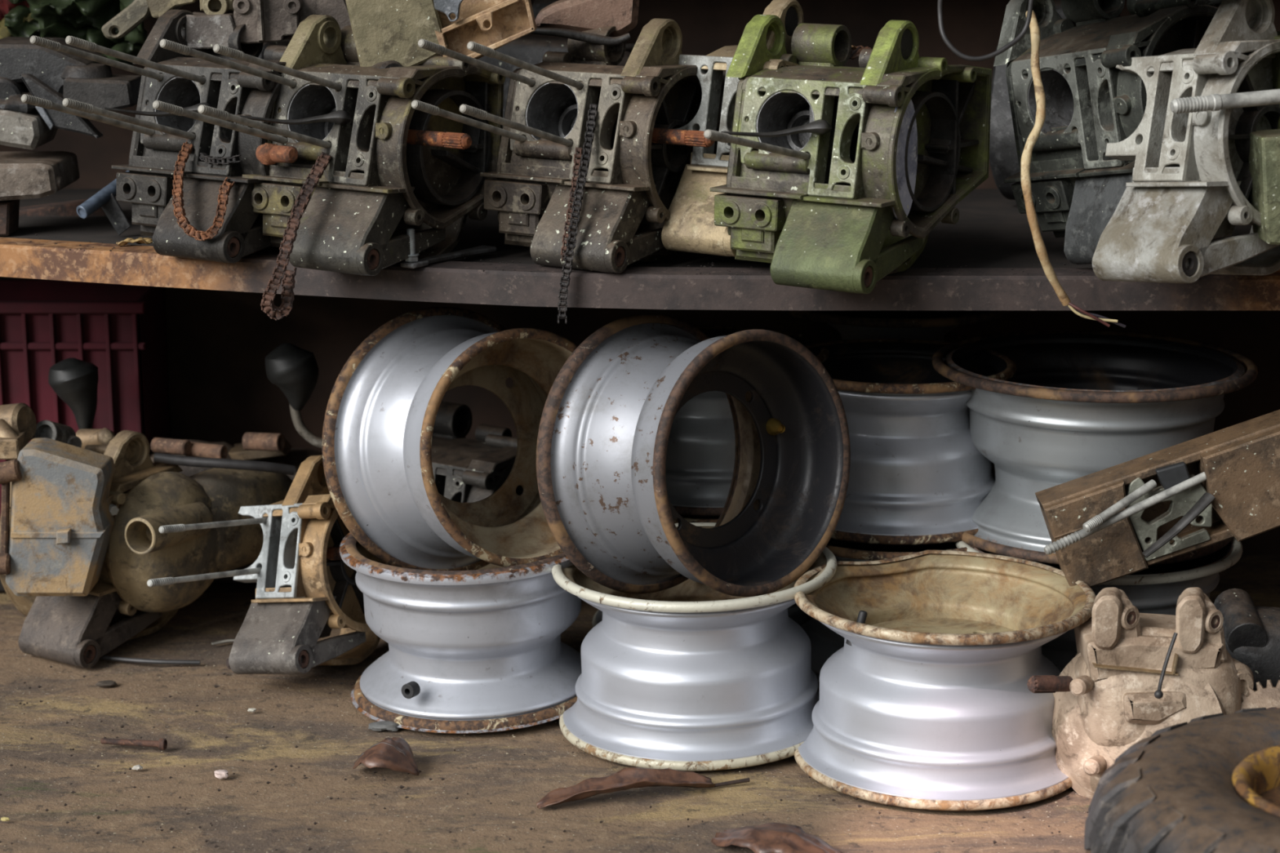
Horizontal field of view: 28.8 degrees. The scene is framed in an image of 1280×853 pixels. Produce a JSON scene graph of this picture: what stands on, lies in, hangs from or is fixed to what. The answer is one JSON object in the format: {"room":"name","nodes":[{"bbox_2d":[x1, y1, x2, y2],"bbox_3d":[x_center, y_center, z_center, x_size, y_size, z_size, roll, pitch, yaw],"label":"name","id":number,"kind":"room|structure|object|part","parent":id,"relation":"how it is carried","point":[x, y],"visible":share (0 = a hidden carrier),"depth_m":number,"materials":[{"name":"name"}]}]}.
{"room":"auto parts scrapyard","nodes":[
{"label":"auto parts scrapyard","id":0,"kind":"room"},
{"bbox_2d":[0,555,1279,852],"bbox_3d":[0.000,0.540,2.434,4.400,0.008,4.000,0,13,0],"label":"floor","id":1,"kind":"structure","parent":0,"point":[219,614],"depth_m":2.94,"materials":[{"name":"concrete"}]},
{"bbox_2d":[0,579,5,591],"bbox_3d":[-0.939,0.205,3.783,0.510,0.038,0.200,0,13,0],"label":"block","id":2,"kind":"object","parent":1,"relation":"on","point":[2,588],"visible":0.02,"depth_m":3.69,"materials":[{"name":"grey metal"}]},
{"bbox_2d":[0,280,170,519],"bbox_3d":[-0.954,-0.007,3.730,0.476,0.397,0.200,0,13,0],"label":"plastic crate","id":3,"kind":"object","parent":2,"relation":"on","point":[119,329],"visible":0.44,"depth_m":3.63,"materials":[{"name":"red plastic"}]},
{"bbox_2d":[0,817,9,821],"bbox_3d":[-0.720,0.445,2.821,0.010,0.004,0.007,0,13,0],"label":"stone","id":4,"kind":"object","parent":1,"relation":"on","point":[2,819],"visible":1,"depth_m":2.82,"materials":[{"name":"yellow stone"}]},
{"bbox_2d":[95,680,117,687],"bbox_3d":[-0.703,0.339,3.280,0.029,0.006,0.017,0,13,0],"label":"stone","id":5,"kind":"object","parent":1,"relation":"on","point":[101,683],"visible":1,"depth_m":3.27,"materials":[{"name":"grey stone"}]},
{"bbox_2d":[100,737,167,750],"bbox_3d":[-0.621,0.388,3.053,0.083,0.014,0.014,2,13,9],"label":"bolt","id":6,"kind":"object","parent":1,"relation":"on","point":[162,744],"visible":1,"depth_m":3.05,"materials":[{"name":"metal"}]},
{"bbox_2d":[131,764,142,770],"bbox_3d":[-0.602,0.409,2.979,0.014,0.006,0.008,0,13,0],"label":"stone","id":7,"kind":"object","parent":1,"relation":"on","point":[136,767],"visible":1,"depth_m":2.98,"materials":[{"name":"white stone"}]},
{"bbox_2d":[0,403,292,668],"bbox_3d":[-0.712,0.121,3.451,0.322,0.350,0.484,9,16,33],"label":"gearbox","id":8,"kind":"object","parent":1,"relation":"on","point":[83,512],"visible":0.98,"depth_m":3.35,"materials":[{"name":"brown metal"}]},
{"bbox_2d":[48,357,98,429],"bbox_3d":[-0.798,-0.037,3.512,0.070,0.120,0.072,0,13,0],"label":"lever","id":9,"kind":"object","parent":8,"relation":"on","point":[74,380],"visible":0.89,"depth_m":3.49,"materials":[{"name":"black plastic"}]},
{"bbox_2d":[153,452,295,475],"bbox_3d":[-0.572,0.053,3.427,0.192,0.040,0.030,-2,13,-9],"label":"hose","id":10,"kind":"object","parent":8,"relation":"on","point":[163,458],"visible":1,"depth_m":3.42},
{"bbox_2d":[265,342,322,448],"bbox_3d":[-0.479,-0.041,3.449,0.074,0.151,0.074,13,18,43],"label":"lever","id":11,"kind":"object","parent":8,"relation":"attached to","point":[293,369],"visible":0.97,"depth_m":3.42,"materials":[{"name":"black rubber"}]},
{"bbox_3d":[-0.481,-0.069,3.443,0.074,0.094,0.072,0,13,0],"label":"rubber knob","id":12,"kind":"part","parent":11,"relation":"part of","materials":[{"name":"black rubber"}]},
{"bbox_3d":[-0.459,-0.007,3.457,0.054,0.082,0.014,0,13,0],"label":"lever rod","id":13,"kind":"part","parent":11,"relation":"part of","materials":[{"name":"grey metal"}]},
{"bbox_2d":[98,655,199,664],"bbox_3d":[-0.694,0.315,3.377,0.203,0.008,0.019,3,13,12],"label":"wire","id":14,"kind":"object","parent":1,"relation":"on","point":[104,657],"visible":0.73,"depth_m":3.36,"materials":[{"name":"metal"}]},
{"bbox_2d":[213,769,228,779],"bbox_3d":[-0.496,0.413,2.953,0.017,0.010,0.012,0,13,0],"label":"stone","id":15,"kind":"object","parent":1,"relation":"on","point":[220,774],"visible":1,"depth_m":2.95,"materials":[{"name":"white stone"}]},
{"bbox_2d":[211,639,234,644],"bbox_3d":[-0.572,0.298,3.450,0.044,0.004,0.012,-4,14,-16],"label":"metal strip","id":16,"kind":"object","parent":1,"relation":"on","point":[228,640],"visible":0.66,"depth_m":3.45,"materials":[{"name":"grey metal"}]},
{"bbox_2d":[226,658,231,669],"bbox_3d":[-0.546,0.319,3.353,0.023,0.016,0.021,0,13,0],"label":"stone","id":17,"kind":"object","parent":1,"relation":"on","point":[227,660],"visible":0.14,"depth_m":3.35,"materials":[{"name":"grey stone"}]},
{"bbox_2d":[149,438,322,582],"bbox_3d":[-0.591,0.120,3.730,0.314,0.225,0.195,0,13,0],"label":"engine crankcase","id":18,"kind":"object","parent":1,"relation":"on","point":[289,455],"visible":0.16,"depth_m":3.67,"materials":[{"name":"brown metal"}]},
{"bbox_2d":[247,708,256,711],"bbox_3d":[-0.496,0.362,3.181,0.011,0.005,0.009,0,13,0],"label":"stone","id":19,"kind":"object","parent":1,"relation":"on","point":[249,709],"visible":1,"depth_m":3.18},
{"bbox_2d":[146,455,380,674],"bbox_3d":[-0.478,0.202,3.260,0.187,0.289,0.400,9,16,34],"label":"engine crankcase","id":20,"kind":"object","parent":1,"relation":"on","point":[305,590],"visible":0.77,"depth_m":3.25,"materials":[{"name":"metal"}]},
{"bbox_2d":[368,720,399,731],"bbox_3d":[-0.320,0.376,3.115,0.042,0.011,0.023,0,13,0],"label":"stone","id":21,"kind":"object","parent":1,"relation":"on","point":[380,726],"visible":1,"depth_m":3.11,"materials":[{"name":"grey stone"}]},
{"bbox_2d":[352,737,419,776],"bbox_3d":[-0.304,0.394,2.967,0.073,0.039,0.073,-7,15,-26],"label":"dead leaf","id":22,"kind":"object","parent":1,"relation":"on","point":[394,753],"visible":1,"depth_m":2.95,"materials":[{"name":"brown plant"}]},
{"bbox_2d":[339,532,582,733],"bbox_3d":[-0.217,0.242,3.215,0.333,0.222,0.336,8,15,32],"label":"wheel rim","id":23,"kind":"object","parent":1,"relation":"on","point":[481,651],"visible":0.77,"depth_m":3.10,"materials":[{"name":"silver metal"}]},
{"bbox_2d":[321,306,577,570],"bbox_3d":[-0.202,0.037,3.176,0.354,0.352,0.255,-9,16,-35],"label":"wheel rim","id":24,"kind":"object","parent":23,"relation":"on","point":[384,403],"visible":0.77,"depth_m":3.15,"materials":[{"name":"silver metal"}]},
{"bbox_2d":[431,400,523,502],"bbox_3d":[-0.267,0.119,3.576,0.244,0.299,0.260,9,16,33],"label":"engine crankcase","id":25,"kind":"object","parent":1,"relation":"on","point":[465,470],"visible":0.17,"depth_m":3.52,"materials":[{"name":"metal"}]},
{"bbox_2d":[2,665,1071,852],"bbox_3d":[-0.199,0.431,2.886,1.496,0.003,0.968,0,13,0],"label":"pale grit","id":26,"kind":"object","parent":1,"relation":"on","point":[327,797],"visible":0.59,"depth_m":2.90,"materials":[{"name":"beige stone"}]},
{"bbox_2d":[0,188,1279,310],"bbox_3d":[-0.180,-0.398,3.258,2.560,1.450,0.952,0,13,0],"label":"storage shelf","id":27,"kind":"object","parent":1,"relation":"on","point":[990,236],"depth_m":3.00,"materials":[{"name":"paint"}]},
{"bbox_2d":[0,199,19,235],"bbox_3d":[-0.862,-0.278,3.302,0.068,0.048,0.060,0,13,0],"label":"prop","id":28,"kind":"object","parent":27,"relation":"on","point":[9,209],"visible":0.83,"depth_m":3.28,"materials":[{"name":"brown wood"}]},
{"bbox_2d":[0,151,79,200],"bbox_3d":[-0.822,-0.333,3.315,0.129,0.052,0.150,0,13,0],"label":"block","id":29,"kind":"object","parent":28,"relation":"on","point":[24,175],"visible":1,"depth_m":3.25,"materials":[{"name":"grey metal"}]},
{"bbox_2d":[0,76,57,149],"bbox_3d":[-0.832,-0.425,3.320,0.087,0.098,0.120,0,13,0],"label":"housing","id":30,"kind":"object","parent":29,"relation":"on","point":[22,126],"visible":0.8,"depth_m":3.27,"materials":[{"name":"grey metal"}]},
{"bbox_3d":[-0.764,-0.319,3.262,0.012,0.019,0.018,0,13,0],"label":"spout","id":31,"kind":"part","parent":29,"relation":"part of","materials":[{"name":"grey metal"}]},
{"bbox_2d":[18,198,106,216],"bbox_3d":[-0.793,-0.292,3.494,0.180,0.058,0.040,0,13,0],"label":"timber offcut","id":32,"kind":"object","parent":27,"relation":"on","point":[68,208],"visible":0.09,"depth_m":3.47,"materials":[{"name":"wood"}]},
{"bbox_2d":[0,36,141,138],"bbox_3d":[-0.768,-0.456,3.343,0.209,0.122,0.180,0,13,0],"label":"metal part","id":33,"kind":"object","parent":27,"relation":"on","point":[54,76],"visible":0.85,"depth_m":3.28,"materials":[{"name":"grey metal"}]},
{"bbox_2d":[4,0,147,65],"bbox_3d":[-0.773,-0.562,3.441,0.200,0.137,0.128,0,13,0],"label":"plant","id":34,"kind":"object","parent":27,"relation":"on","point":[84,20],"visible":0.58,"depth_m":3.43,"materials":[{"name":"green plant"}]},
{"bbox_2d":[0,0,29,20],"bbox_3d":[-0.876,-0.578,3.467,0.139,0.150,0.093,0,13,0],"label":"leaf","id":35,"kind":"object","parent":34,"relation":"on","point":[6,6],"visible":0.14,"depth_m":3.45,"materials":[{"name":"plant"}]},
{"bbox_2d":[0,12,34,38],"bbox_3d":[-0.890,-0.545,3.451,0.125,0.066,0.046,1,13,4],"label":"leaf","id":36,"kind":"object","parent":34,"relation":"on","point":[4,33],"visible":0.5,"depth_m":3.43,"materials":[{"name":"plant"}]},
{"bbox_2d":[76,170,128,218],"bbox_3d":[-0.700,-0.307,3.274,0.019,0.053,0.118,6,14,25],"label":"rod","id":37,"kind":"object","parent":27,"relation":"on","point":[92,204],"visible":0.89,"depth_m":3.25,"materials":[{"name":"blue metal"}]},
{"bbox_2d":[101,192,131,235],"bbox_3d":[-0.690,-0.279,3.274,0.039,0.056,0.005,0,13,0],"label":"metal plate","id":38,"kind":"object","parent":27,"relation":"on","point":[113,210],"visible":1,"depth_m":3.27,"materials":[{"name":"grey metal"}]},
{"bbox_2d":[115,237,152,246],"bbox_3d":[-0.641,-0.235,3.166,0.051,0.009,0.020,-8,15,-30],"label":"dead leaf","id":39,"kind":"object","parent":27,"relation":"on","point":[140,240],"visible":0.91,"depth_m":3.16,"materials":[{"name":"plant"}]},
{"bbox_2d":[21,9,287,262],"bbox_3d":[-0.556,-0.355,3.076,0.244,0.300,0.412,9,16,33],"label":"engine crankcase","id":40,"kind":"object","parent":27,"relation":"on","point":[188,82],"visible":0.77,"depth_m":3.06,"materials":[{"name":"metal"}]},
{"bbox_2d":[172,138,235,240],"bbox_3d":[-0.532,-0.293,3.043,0.079,0.116,0.135,0,13,0],"label":"chain","id":41,"kind":"object","parent":40,"relation":"hanging from","point":[179,211],"visible":1,"depth_m":3.01,"materials":[{"name":"brown metal"}]},
{"bbox_2d":[199,152,242,164],"bbox_3d":[-0.519,-0.329,3.053,0.078,0.014,0.017,10,16,37],"label":"chain","id":42,"kind":"object","parent":40,"relation":"on","point":[204,157],"visible":1,"depth_m":3.04,"materials":[{"name":"black metal"}]},
{"bbox_2d":[146,0,351,48],"bbox_3d":[-0.505,-0.536,3.244,0.280,0.077,0.158,0,13,0],"label":"engine part","id":43,"kind":"object","parent":40,"relation":"on","point":[265,20],"depth_m":3.18,"materials":[{"name":"grey metal"}]},
{"bbox_2d":[102,0,151,38],"bbox_3d":[-0.674,-0.545,3.287,0.072,0.062,0.030,0,13,0],"label":"bracket","id":44,"kind":"object","parent":43,"relation":"attached to","point":[137,11],"visible":0.98,"depth_m":3.27,"materials":[{"name":"grey metal"}]},
{"bbox_3d":[-0.584,-0.556,3.253,0.122,0.042,0.130,0,13,0],"label":"casing","id":45,"kind":"part","parent":43,"relation":"part of","materials":[{"name":"beige metal"}]},
{"bbox_3d":[-0.443,-0.539,3.243,0.155,0.071,0.158,0,13,0],"label":"casing","id":46,"kind":"part","parent":43,"relation":"part of","materials":[{"name":"grey metal"}]},
{"bbox_2d":[257,38,291,59],"bbox_3d":[-0.515,-0.467,3.560,0.258,0.283,0.210,9,16,33],"label":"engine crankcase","id":47,"kind":"object","parent":27,"relation":"on","point":[286,42],"visible":0.02,"depth_m":3.46,"materials":[{"name":"grey metal"}]},
{"bbox_2d":[152,14,505,275],"bbox_3d":[-0.354,-0.330,2.969,0.290,0.300,0.422,9,15,33],"label":"engine crankcase","id":48,"kind":"object","parent":27,"relation":"on","point":[393,167],"visible":0.93,"depth_m":2.98,"materials":[{"name":"metal"}]},
{"bbox_2d":[255,142,297,165],"bbox_3d":[-0.439,-0.327,2.996,0.060,0.027,0.028,12,17,41],"label":"rusty sleeve","id":49,"kind":"object","parent":48,"relation":"on","point":[267,153],"visible":1,"depth_m":2.99,"materials":[{"name":"orange metal"}]},
{"bbox_2d":[260,151,331,319],"bbox_3d":[-0.401,-0.225,2.955,0.041,0.192,0.113,12,18,42],"label":"chain","id":50,"kind":"object","parent":48,"relation":"hanging from","point":[280,272],"visible":1,"depth_m":2.94,"materials":[{"name":"brown metal"}]},
{"bbox_2d":[345,0,448,68],"bbox_3d":[-0.289,-0.491,3.106,0.137,0.150,0.226,0,13,0],"label":"metal plate","id":51,"kind":"object","parent":48,"relation":"on","point":[387,33],"visible":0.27,"depth_m":3.02,"materials":[{"name":"grey metal"}]},
{"bbox_2d":[433,0,536,59],"bbox_3d":[-0.193,-0.483,3.029,0.133,0.096,0.050,0,13,0],"label":"bracket","id":52,"kind":"object","parent":48,"relation":"on","point":[492,24],"depth_m":3.04,"materials":[{"name":"brown metal"}]},
{"bbox_2d":[400,245,496,268],"bbox_3d":[-0.235,-0.208,3.052,0.026,0.006,0.163,9,16,34],"label":"spanner","id":53,"kind":"object","parent":27,"relation":"on","point":[422,262],"visible":1,"depth_m":3.05,"materials":[{"name":"metal"}]},
{"bbox_2d":[405,227,419,262],"bbox_3d":[-0.275,-0.218,2.991,0.018,0.040,0.018,0,13,0],"label":"bolt","id":54,"kind":"object","parent":53,"relation":"on","point":[413,257],"visible":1,"depth_m":2.99,"materials":[{"name":"metal"}]},
{"bbox_3d":[-0.034,-0.202,3.043,1.567,0.004,0.192,2,13,9],"label":"shelf grit","id":55,"kind":"part","parent":27,"relation":"part of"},
{"bbox_2d":[473,0,631,118],"bbox_3d":[-0.086,-0.463,3.541,0.258,0.283,0.210,9,16,33],"label":"engine crankcase","id":56,"kind":"object","parent":27,"relation":"on","point":[531,50],"visible":0.1,"depth_m":3.48,"materials":[{"name":"grey metal"}]},
{"bbox_2d":[411,17,725,273],"bbox_3d":[-0.065,-0.335,2.990,0.288,0.300,0.413,9,16,33],"label":"engine crankcase","id":57,"kind":"object","parent":27,"relation":"on","point":[638,158],"visible":0.92,"depth_m":3.00,"materials":[{"name":"metal"}]},
{"bbox_2d":[560,146,582,262],"bbox_3d":[-0.080,-0.265,2.974,0.014,0.130,0.074,3,13,13],"label":"chain","id":58,"kind":"object","parent":57,"relation":"hanging from","point":[576,155],"visible":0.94,"depth_m":2.96,"materials":[{"name":"black metal"}]},
{"bbox_2d":[557,103,597,324],"bbox_3d":[-0.070,-0.255,2.969,0.022,0.251,0.113,5,14,21],"label":"chain","id":59,"kind":"object","parent":57,"relation":"hanging from","point":[592,112],"visible":1,"depth_m":2.95,"materials":[{"name":"black metal"}]},
{"bbox_2d":[531,0,639,45],"bbox_3d":[-0.068,-0.519,3.146,0.136,0.066,0.116,0,13,0],"label":"block","id":60,"kind":"object","parent":57,"relation":"on","point":[567,19],"depth_m":3.11,"materials":[{"name":"brown metal"}]},
{"bbox_2d":[625,43,635,50],"bbox_3d":[-0.021,-0.494,3.242,0.088,0.011,0.010,-7,15,-26],"label":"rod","id":61,"kind":"object","parent":27,"relation":"on","point":[629,46],"visible":0.02,"depth_m":3.24,"materials":[{"name":"black metal"}]},
{"bbox_2d":[661,0,804,256],"bbox_3d":[0.136,-0.375,3.059,0.162,0.299,0.260,9,16,33],"label":"engine crankcase","id":62,"kind":"object","parent":27,"relation":"on","point":[690,227],"visible":0.44,"depth_m":3.00,"materials":[{"name":"metal"}]},
{"bbox_2d":[703,14,991,293],"bbox_3d":[0.201,-0.319,2.885,0.244,0.299,0.465,9,16,33],"label":"engine crankcase","id":63,"kind":"object","parent":27,"relation":"on","point":[839,177],"visible":1,"depth_m":2.88,"materials":[{"name":"metal"}]},
{"bbox_2d":[848,44,871,59],"bbox_3d":[0.271,-0.456,3.030,0.038,0.016,0.037,0,13,0],"label":"dead leaf","id":64,"kind":"object","parent":63,"relation":"on","point":[855,53],"visible":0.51,"depth_m":3.02,"materials":[{"name":"brown plant"}]},
{"bbox_2d":[989,0,1075,199],"bbox_3d":[0.646,-0.449,3.482,0.258,0.283,0.210,9,16,33],"label":"engine crankcase","id":65,"kind":"object","parent":27,"relation":"on","point":[1003,158],"visible":0.12,"depth_m":3.47,"materials":[{"name":"grey metal"}]},
{"bbox_2d":[993,0,1222,264],"bbox_3d":[0.595,-0.374,3.020,0.245,0.335,0.292,-8,15,-32],"label":"engine crankcase","id":66,"kind":"object","parent":27,"relation":"on","point":[1091,103],"visible":0.66,"depth_m":2.96,"materials":[{"name":"metal"}]},
{"bbox_3d":[0.616,-0.576,2.905,0.489,0.114,0.488,0,13,0],"label":"tyre","id":67,"kind":"object","parent":66,"relation":"on","visible":0},
{"bbox_2d":[937,0,1033,61],"bbox_3d":[0.391,-0.453,2.813,0.110,0.078,0.022,0,13,0],"label":"cable","id":68,"kind":"object","parent":67,"relation":"hanging from","point":[1015,40],"visible":1,"depth_m":2.81,"materials":[{"name":"rubber"}]},
{"bbox_2d":[1020,10,1125,328],"bbox_3d":[0.498,-0.295,2.869,0.131,0.361,0.103,0,13,0],"label":"rope","id":69,"kind":"object","parent":67,"relation":"hanging from","point":[1040,247],"visible":0.98,"depth_m":2.84,"materials":[{"name":"fabric"}]},
{"bbox_2d":[1092,0,1279,283],"bbox_3d":[0.649,-0.332,2.837,0.290,0.334,0.194,-9,16,-34],"label":"engine crankcase","id":70,"kind":"object","parent":27,"relation":"on","point":[1191,185],"visible":0.91,"depth_m":2.77,"materials":[{"name":"grey metal"}]},
{"bbox_2d":[1169,31,1279,244],"bbox_3d":[0.719,-0.311,2.783,0.144,0.255,0.295,10,16,37],"label":"engine crankcase","id":71,"kind":"object","parent":27,"relation":"on","point":[1264,144],"visible":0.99,"depth_m":2.74,"materials":[{"name":"metal"}]},
{"bbox_2d":[536,767,750,808],"bbox_3d":[0.006,0.417,2.894,0.260,0.029,0.050,-3,13,-13],"label":"dead leaf","id":72,"kind":"object","parent":1,"relation":"on","point":[626,779],"visible":1,"depth_m":2.90,"materials":[{"name":"brown plant"}]},
{"bbox_2d":[551,522,836,771],"bbox_3d":[0.068,0.268,3.101,0.354,0.220,0.352,3,13,12],"label":"wheel rim","id":73,"kind":"object","parent":1,"relation":"on","point":[690,675],"visible":0.83,"depth_m":2.99,"materials":[{"name":"silver metal"}]},
{"bbox_2d":[536,313,850,596],"bbox_3d":[0.073,0.046,3.055,0.352,0.358,0.248,-11,17,-41],"label":"wheel rim","id":74,"kind":"object","parent":73,"relation":"on","point":[609,412],"visible":1,"depth_m":3.04,"materials":[{"name":"silver metal"}]},
{"bbox_3d":[0.171,0.001,3.088,0.022,0.022,0.025,-11,10,-40],"label":"valve stem","id":75,"kind":"part","parent":74,"relation":"part of","materials":[{"name":"gold metal"}]},
{"bbox_2d":[592,514,811,627],"bbox_3d":[0.100,0.185,3.501,0.335,0.201,0.335,-1,13,-2],"label":"wheel rim","id":76,"kind":"object","parent":1,"relation":"on","point":[795,613],"visible":0.02,"depth_m":3.44,"materials":[{"name":"silver metal"}]},
{"bbox_2d":[665,325,829,515],"bbox_3d":[0.100,-0.012,3.456,0.322,0.201,0.322,-10,16,-36],"label":"wheel rim","id":77,"kind":"object","parent":76,"relation":"on","point":[701,447],"visible":0.09,"depth_m":3.34,"materials":[{"name":"silver metal"}]},
{"bbox_2d":[711,822,842,852],"bbox_3d":[0.152,0.454,2.729,0.157,0.027,0.084,8,15,32],"label":"dead leaf","id":78,"kind":"object","parent":1,"relation":"on","point":[770,837],"visible":1,"depth_m":2.72,"materials":[{"name":"brown plant"}]},
{"bbox_2d":[800,538,995,691],"bbox_3d":[0.337,0.223,3.346,0.322,0.199,0.322,-1,13,-2],"label":"wheel rim","id":79,"kind":"object","parent":1,"relation":"on","point":[824,642],"visible":0.07,"depth_m":3.29,"materials":[{"name":"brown metal"}]},
{"bbox_2d":[778,310,1013,342],"bbox_3d":[0.361,-0.149,3.561,0.347,0.073,0.347,0,13,0],"label":"wheel rim","id":80,"kind":"object","parent":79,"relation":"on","point":[930,325],"visible":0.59,"depth_m":3.47,"materials":[{"name":"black metal"}]},
{"bbox_2d":[804,338,1016,545],"bbox_3d":[0.340,0.015,3.337,0.322,0.211,0.322,1,13,2],"label":"wheel rim","id":81,"kind":"object","parent":79,"relation":"on","point":[917,476],"visible":0.62,"depth_m":3.23,"materials":[{"name":"silver metal"}]},
{"bbox_2d":[794,550,1096,811],"bbox_3d":[0.363,0.298,2.983,0.358,0.211,0.355,-8,15,-32],"label":"wheel rim","id":82,"kind":"object","parent":1,"relation":"on","point":[926,702],"visible":0.91,"depth_m":2.88,"materials":[{"name":"silver metal"}]},
{"bbox_3d":[0.257,0.240,2.946,0.025,0.044,0.022,0,13,0],"label":"valve stem","id":83,"kind":"part","parent":82,"relation":"part of","materials":[{"name":"black rubber"}]},
{"bbox_2d":[1035,409,1279,587],"bbox_3d":[0.687,0.083,2.989,0.421,0.240,0.152,0,13,0],"label":"block","id":84,"kind":"object","parent":82,"relation":"on","point":[1123,519],"visible":1,"depth_m":2.98,"materials":[{"name":"metal"}]},
{"bbox_2d":[954,537,1242,672],"bbox_3d":[0.595,0.241,3.267,0.371,0.201,0.371,-5,14,-22],"label":"wheel rim","id":85,"kind":"object","parent":1,"relation":"on","point":[1157,588],"visible":0.22,"depth_m":3.13,"materials":[{"name":"silver metal"}]},
{"bbox_2d":[932,330,1257,565],"bbox_3d":[0.591,0.024,3.269,0.417,0.228,0.417,3,13,12],"label":"wheel rim","id":86,"kind":"object","parent":85,"relation":"on","point":[1076,404],"visible":0.71,"depth_m":3.18,"materials":[{"name":"silver metal"}]},
{"bbox_2d":[1026,587,1253,799],"bbox_3d":[0.584,0.314,2.876,0.236,0.277,0.212,5,14,21],"label":"housing","id":87,"kind":"object","parent":1,"relation":"on","point":[1133,675],"depth_m":2.82,"materials":[{"name":"metal"}]},
{"bbox_2d":[1240,680,1279,709],"bbox_3d":[0.722,0.340,2.833,0.106,0.091,0.080,0,13,0],"label":"gear","id":88,"kind":"object","parent":87,"relation":"attached to","point":[1268,697],"visible":0.3,"depth_m":2.84,"materials":[{"name":"metal"}]},
{"bbox_2d":[1084,707,1279,852],"bbox_3d":[0.699,0.435,2.426,0.525,0.201,0.525,0,13,0],"label":"tyre","id":89,"kind":"object","parent":1,"relation":"on","point":[1209,784],"visible":1,"depth_m":2.40,"materials":[{"name":"rubber"}]},
{"bbox_2d":[1213,588,1279,691],"bbox_3d":[0.766,0.293,3.056,0.144,0.190,0.145,0,13,0],"label":"machine part","id":90,"kind":"object","parent":1,"relation":"on","point":[1251,633],"depth_m":2.99,"materials":[{"name":"grey metal"}]},
{"bbox_2d":[0,0,1279,555],"bbox_3d":[-0.050,-0.921,3.677,3.100,2.320,0.080,0,13,0],"label":"wall","id":91,"kind":"structure","parent":0,"point":[219,343],"depth_m":3.81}
]}

